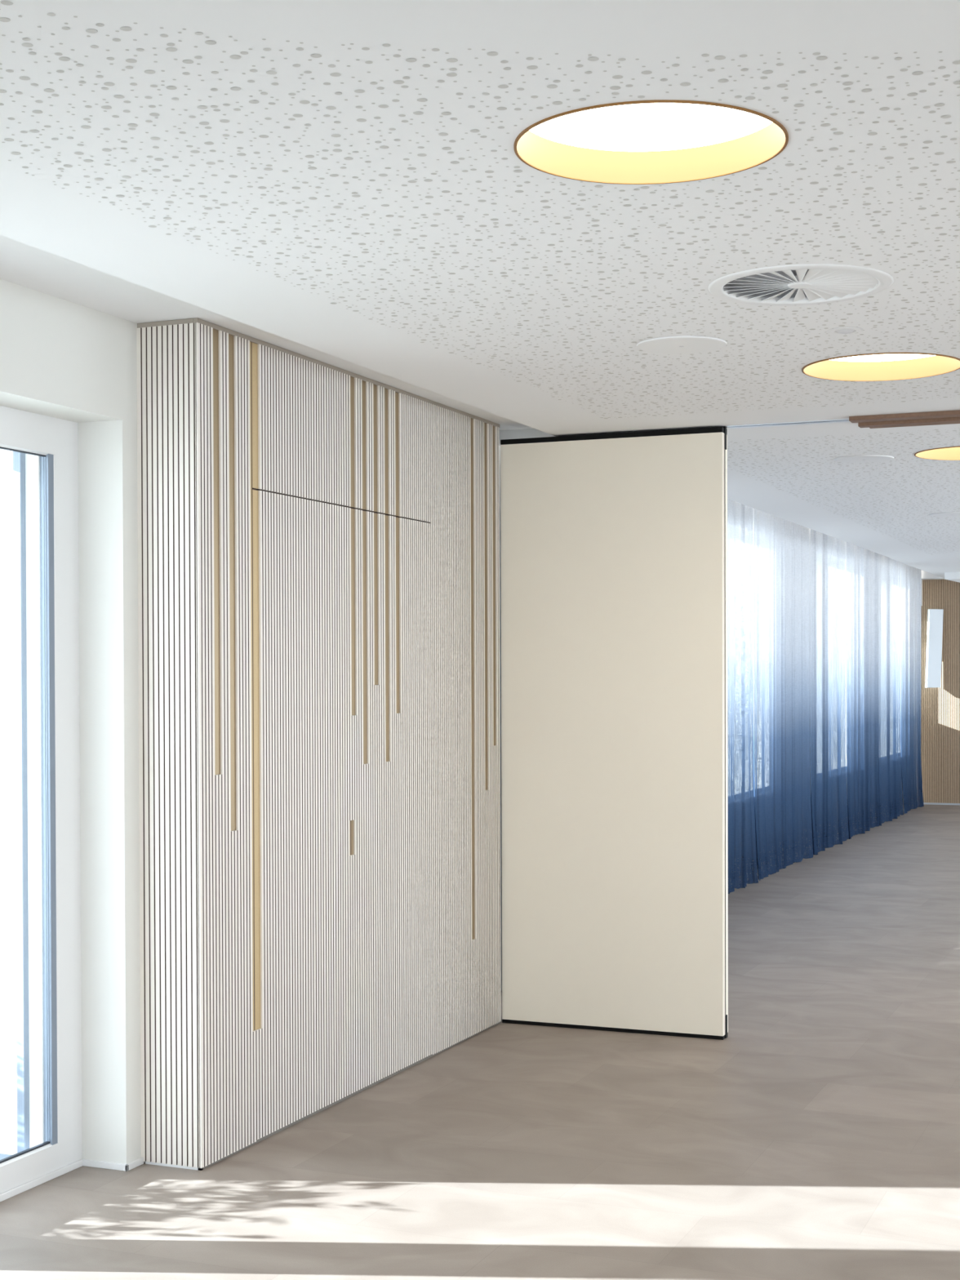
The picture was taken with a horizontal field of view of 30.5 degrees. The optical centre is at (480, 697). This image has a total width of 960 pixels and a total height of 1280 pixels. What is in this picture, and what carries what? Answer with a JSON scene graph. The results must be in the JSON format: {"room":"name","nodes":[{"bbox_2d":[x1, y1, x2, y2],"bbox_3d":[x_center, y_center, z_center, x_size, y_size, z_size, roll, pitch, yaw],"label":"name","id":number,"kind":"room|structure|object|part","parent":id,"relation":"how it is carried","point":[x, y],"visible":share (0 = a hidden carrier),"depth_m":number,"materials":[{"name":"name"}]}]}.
{"room":"multipurpose hall","nodes":[
{"label":"multipurpose hall","id":0,"kind":"room"},
{"bbox_2d":[0,448,17,1155],"bbox_3d":[-2.240,0.059,4.174,0.270,3.200,10.000,0,1,22],"label":"window pane","id":1,"kind":"structure","parent":0,"point":[8,1058],"depth_m":5.68,"materials":[{"name":"clear glass"}]},
{"bbox_2d":[0,278,145,1164],"bbox_3d":[-1.948,0.109,4.053,0.204,2.900,10.000,0,1,22],"label":"wall","id":2,"kind":"structure","parent":0,"point":[60,358],"depth_m":5.73,"materials":[{"name":"white paint"}]},
{"bbox_2d":[25,453,44,1147],"bbox_3d":[-2.079,0.009,4.106,0.079,3.100,10.000,0,1,22],"label":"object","id":3,"kind":"structure","parent":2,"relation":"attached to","point":[34,819],"depth_m":5.64,"materials":[{"name":"white"}]},
{"bbox_2d":[0,405,82,1194],"bbox_3d":[-1.957,0.342,4.792,0.443,2.456,2.312,0,1,22],"label":"window","id":4,"kind":"structure","parent":2,"relation":"in","point":[55,440],"depth_m":5.65,"materials":[{"name":"white"}]},
{"bbox_3d":[-1.996,1.505,4.734,0.420,0.032,2.145,0,1,22],"label":"sill","id":5,"kind":"part","parent":4,"relation":"part of","materials":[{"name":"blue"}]},
{"bbox_3d":[-1.383,0.317,5.647,0.032,2.234,0.028,0,1,22],"label":"blind guide rail","id":6,"kind":"part","parent":4,"relation":"part of","materials":[{"name":"blue"}]},
{"bbox_2d":[0,1157,143,1201],"bbox_3d":[-1.647,1.539,4.734,0.180,0.022,2.391,0,1,22],"label":"baseboard","id":7,"kind":"structure","parent":2,"relation":"attached to","point":[86,1162],"depth_m":5.71,"materials":[{"name":"white"}]},
{"bbox_2d":[0,235,533,431],"bbox_3d":[-1.774,-1.232,3.855,1.030,0.060,9.800,0,1,22],"label":"ceiling","id":8,"kind":"structure","parent":0,"point":[21,264],"depth_m":5.42,"materials":[{"name":"white paint"}]},
{"bbox_2d":[0,0,959,582],"bbox_3d":[4.957,-1.391,8.882,9.630,0.341,24.237,0,1,22],"label":"ceiling","id":9,"kind":"structure","parent":0,"point":[345,180],"depth_m":4.09,"materials":[{"name":"white paint"}]},
{"bbox_2d":[513,99,788,184],"bbox_3d":[0.351,-1.186,3.636,0.570,0.094,0.570,0,1,22],"label":"recessed light","id":10,"kind":"object","parent":9,"relation":"in","point":[660,141],"visible":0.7,"depth_m":3.80,"materials":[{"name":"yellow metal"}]},
{"bbox_2d":[528,102,772,151],"bbox_3d":[0.351,-1.210,3.636,0.550,0.001,0.550,0,1,22],"label":"diffuser","id":11,"kind":"object","parent":10,"relation":"attached to","point":[651,126],"depth_m":3.74,"materials":[{"name":"white plastic"}]},
{"bbox_2d":[636,335,727,354],"bbox_3d":[0.667,-1.166,5.830,0.298,0.007,0.298,0,1,22],"label":"cover plate","id":12,"kind":"object","parent":9,"relation":"attached to","point":[681,344],"visible":1,"depth_m":5.80,"materials":[{"name":"white"}]},
{"bbox_2d":[558,418,849,436],"bbox_3d":[4.361,-1.188,6.420,8.651,0.004,0.070,0,1,22],"label":"ceiling track","id":13,"kind":"object","parent":9,"relation":"attached to","point":[839,420],"visible":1,"depth_m":7.67,"materials":[{"name":"silver metal"}]},
{"bbox_2d":[707,263,893,305],"bbox_3d":[0.900,-1.175,4.954,0.514,0.040,0.514,0,1,22],"label":"ceiling vent","id":14,"kind":"object","parent":9,"relation":"in","point":[808,283],"visible":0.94,"depth_m":4.97,"materials":[{"name":"white metal"}]},
{"bbox_2d":[827,326,862,333],"bbox_3d":[1.161,-1.164,5.599,0.110,0.008,0.110,0,1,22],"label":"ceiling detector","id":15,"kind":"object","parent":9,"relation":"attached to","point":[847,330],"visible":1,"depth_m":5.58,"materials":[{"name":"white plastic"}]},
{"bbox_2d":[834,454,893,462],"bbox_3d":[1.944,-1.208,8.918,0.298,0.007,0.298,0,1,22],"label":"cover plate","id":16,"kind":"object","parent":9,"relation":"attached to","point":[862,458],"visible":1,"depth_m":8.89,"materials":[{"name":"white"}]},
{"bbox_2d":[801,352,959,381],"bbox_3d":[1.432,-1.221,6.271,0.570,0.094,0.570,0,1,22],"label":"recessed light","id":17,"kind":"object","parent":9,"relation":"in","point":[879,366],"visible":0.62,"depth_m":6.50,"materials":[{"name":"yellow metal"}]},
{"bbox_2d":[831,354,936,361],"bbox_3d":[1.432,-1.245,6.271,0.550,0.001,0.550,0,1,22],"label":"diffuser","id":18,"kind":"object","parent":17,"relation":"attached to","point":[877,357],"depth_m":6.47,"materials":[{"name":"white plastic"}]},
{"bbox_2d":[848,409,959,422],"bbox_3d":[4.633,-1.179,6.241,6.610,0.018,0.075,0,1,22],"label":"batten","id":19,"kind":"object","parent":9,"relation":"attached to","point":[944,414],"visible":1,"depth_m":7.39,"materials":[{"name":"brown wood"}]},
{"bbox_2d":[857,417,959,427],"bbox_3d":[4.703,-1.181,6.402,6.605,0.018,0.055,0,1,22],"label":"batten","id":20,"kind":"object","parent":9,"relation":"attached to","point":[949,420],"visible":0.8,"depth_m":7.56,"materials":[{"name":"brown wood"}]},
{"bbox_2d":[870,422,959,428],"bbox_3d":[4.747,-1.184,6.470,6.575,0.013,0.045,0,1,22],"label":"batten","id":21,"kind":"object","parent":9,"relation":"attached to","point":[958,422],"visible":0.4,"depth_m":7.66,"materials":[{"name":"brown wood"}]},
{"bbox_2d":[914,445,959,460],"bbox_3d":[2.434,-1.254,8.695,0.570,0.094,0.570,0,1,22],"label":"recessed light","id":22,"kind":"object","parent":9,"relation":"in","point":[949,453],"visible":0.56,"depth_m":8.95,"materials":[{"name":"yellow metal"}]},
{"bbox_2d":[928,511,959,516],"bbox_3d":[3.218,-1.250,12.018,0.298,0.007,0.298,0,1,22],"label":"cover plate","id":23,"kind":"object","parent":9,"relation":"attached to","point":[949,513],"visible":1,"depth_m":11.99,"materials":[{"name":"white"}]},
{"bbox_3d":[2.779,-1.567,15.225,0.025,0.012,14.100,0,1,22],"label":"rail","id":24,"kind":"object","parent":9,"relation":"attached to","visible":0},
{"bbox_2d":[727,498,758,893],"bbox_3d":[1.795,-0.046,12.822,0.077,2.964,1.742,0,1,22],"label":"curtain","id":25,"kind":"object","parent":24,"relation":"hanging from","point":[742,855],"visible":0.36,"depth_m":13.22,"materials":[{"name":"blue fabric"}]},
{"bbox_2d":[753,508,813,880],"bbox_3d":[2.522,-0.070,14.594,0.079,2.964,2.072,0,1,23],"label":"curtain","id":26,"kind":"object","parent":24,"relation":"hanging from","point":[781,547],"visible":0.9,"depth_m":14.52,"materials":[{"name":"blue fabric"}]},
{"bbox_2d":[809,528,848,854],"bbox_3d":[3.244,-0.094,16.324,0.095,2.964,1.662,0,1,22],"label":"curtain","id":27,"kind":"object","parent":24,"relation":"hanging from","point":[828,796],"visible":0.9,"depth_m":16.21,"materials":[{"name":"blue fabric"}]},
{"bbox_2d":[845,542,879,839],"bbox_3d":[3.869,-0.115,17.856,0.105,2.964,1.632,0,1,22],"label":"curtain","id":28,"kind":"object","parent":24,"relation":"hanging from","point":[861,563],"visible":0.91,"depth_m":17.74,"materials":[{"name":"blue fabric"}]},
{"bbox_2d":[877,553,903,826],"bbox_3d":[4.514,-0.136,19.381,0.085,2.964,1.662,0,1,22],"label":"curtain","id":29,"kind":"object","parent":24,"relation":"hanging from","point":[889,744],"visible":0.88,"depth_m":19.26,"materials":[{"name":"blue fabric"}]},
{"bbox_2d":[900,562,924,813],"bbox_3d":[5.117,-0.155,20.825,0.086,2.964,1.452,0,1,22],"label":"curtain","id":30,"kind":"object","parent":24,"relation":"hanging from","point":[910,576],"visible":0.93,"depth_m":20.91,"materials":[{"name":"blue fabric"}]},
{"bbox_2d":[0,804,959,1279],"bbox_3d":[5.068,1.538,8.903,9.830,0.120,24.687,0,1,22],"label":"floor","id":31,"kind":"structure","parent":0,"point":[819,1139],"depth_m":5.89,"materials":[{"name":"concrete"}]},
{"bbox_2d":[136,317,501,1170],"bbox_3d":[-0.511,0.138,6.957,0.232,2.762,2.630,0,1,22],"label":"tall cabinet","id":32,"kind":"object","parent":31,"relation":"on","point":[318,542],"visible":1,"depth_m":6.38,"materials":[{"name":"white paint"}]},
{"bbox_3d":[-1.015,0.157,5.753,0.222,2.738,0.018,0,1,22],"label":"panel","id":33,"kind":"part","parent":32,"relation":"part of","materials":[{"name":"white paint"}]},
{"bbox_3d":[-0.846,0.155,5.868,0.018,2.738,0.360,0,1,22],"label":"fixed panel","id":34,"kind":"part","parent":32,"relation":"part of","materials":[{"name":"white paint"}]},
{"bbox_3d":[-0.635,0.398,6.379,0.018,2.231,0.740,0,1,22],"label":"door","id":35,"kind":"part","parent":32,"relation":"part of","materials":[{"name":"white paint"}]},
{"bbox_3d":[-0.516,-1.235,6.941,0.230,0.016,2.628,0,1,22],"label":"trim","id":36,"kind":"part","parent":32,"relation":"part of","materials":[{"name":"beige wood"}]},
{"bbox_3d":[-0.498,-0.976,6.704,0.018,0.498,1.480,0,1,22],"label":"overhead panel","id":37,"kind":"part","parent":32,"relation":"part of","materials":[{"name":"white paint"}]},
{"bbox_3d":[-0.353,0.388,7.063,0.018,2.231,0.740,0,1,22],"label":"door","id":38,"kind":"part","parent":32,"relation":"part of","materials":[{"name":"white paint"}]},
{"bbox_3d":[-0.063,0.130,7.762,0.018,2.738,0.780,0,1,22],"label":"fixed panel","id":39,"kind":"part","parent":32,"relation":"part of","materials":[{"name":"white paint"}]},
{"bbox_2d":[500,426,728,1039],"bbox_3d":[0.601,0.154,7.974,1.050,2.699,0.095,0,1,22],"label":"partition panel","id":40,"kind":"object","parent":31,"relation":"on","point":[614,546],"depth_m":7.92,"materials":[{"name":"beige"}]},
{"bbox_2d":[498,445,903,991],"bbox_3d":[2.530,-0.095,15.449,0.470,3.200,14.487,0,1,22],"label":"wall","id":41,"kind":"structure","parent":0,"point":[499,446],"depth_m":8.97,"materials":[{"name":"white paint"}]},
{"bbox_2d":[920,579,922,605],"bbox_3d":[5.384,-1.297,21.625,0.040,0.321,0.358,0,1,22],"label":"trim","id":42,"kind":"structure","parent":41,"relation":"attached to","point":[921,580],"depth_m":21.73,"materials":[{"name":"white"}]},
{"bbox_2d":[888,556,959,577],"bbox_3d":[6.477,-1.441,17.451,4.570,0.062,7.237,0,1,22],"label":"ceiling","id":43,"kind":"structure","parent":0,"point":[938,567],"depth_m":18.97,"materials":[{"name":"white paint"}]},
{"bbox_2d":[920,579,959,803],"bbox_3d":[7.643,-0.067,20.919,4.860,2.778,0.029,0,1,22],"label":"wall","id":44,"kind":"structure","parent":0,"point":[940,706],"depth_m":21.71,"materials":[{"name":"brown wood"}]},
{"bbox_2d":[924,608,943,687],"bbox_3d":[5.580,-0.609,21.677,0.215,0.965,0.109,0,1,-13],"label":"wall fixture","id":45,"kind":"object","parent":44,"relation":"attached to","point":[935,616],"visible":1,"depth_m":21.63,"materials":[{"name":"white"}]},
{"bbox_2d":[923,802,959,804],"bbox_3d":[7.639,1.311,20.917,4.860,0.022,0.012,0,1,22],"label":"baseboard","id":46,"kind":"structure","parent":44,"relation":"attached to","point":[929,803],"depth_m":21.73,"materials":[{"name":"silver metal"}]}
]}

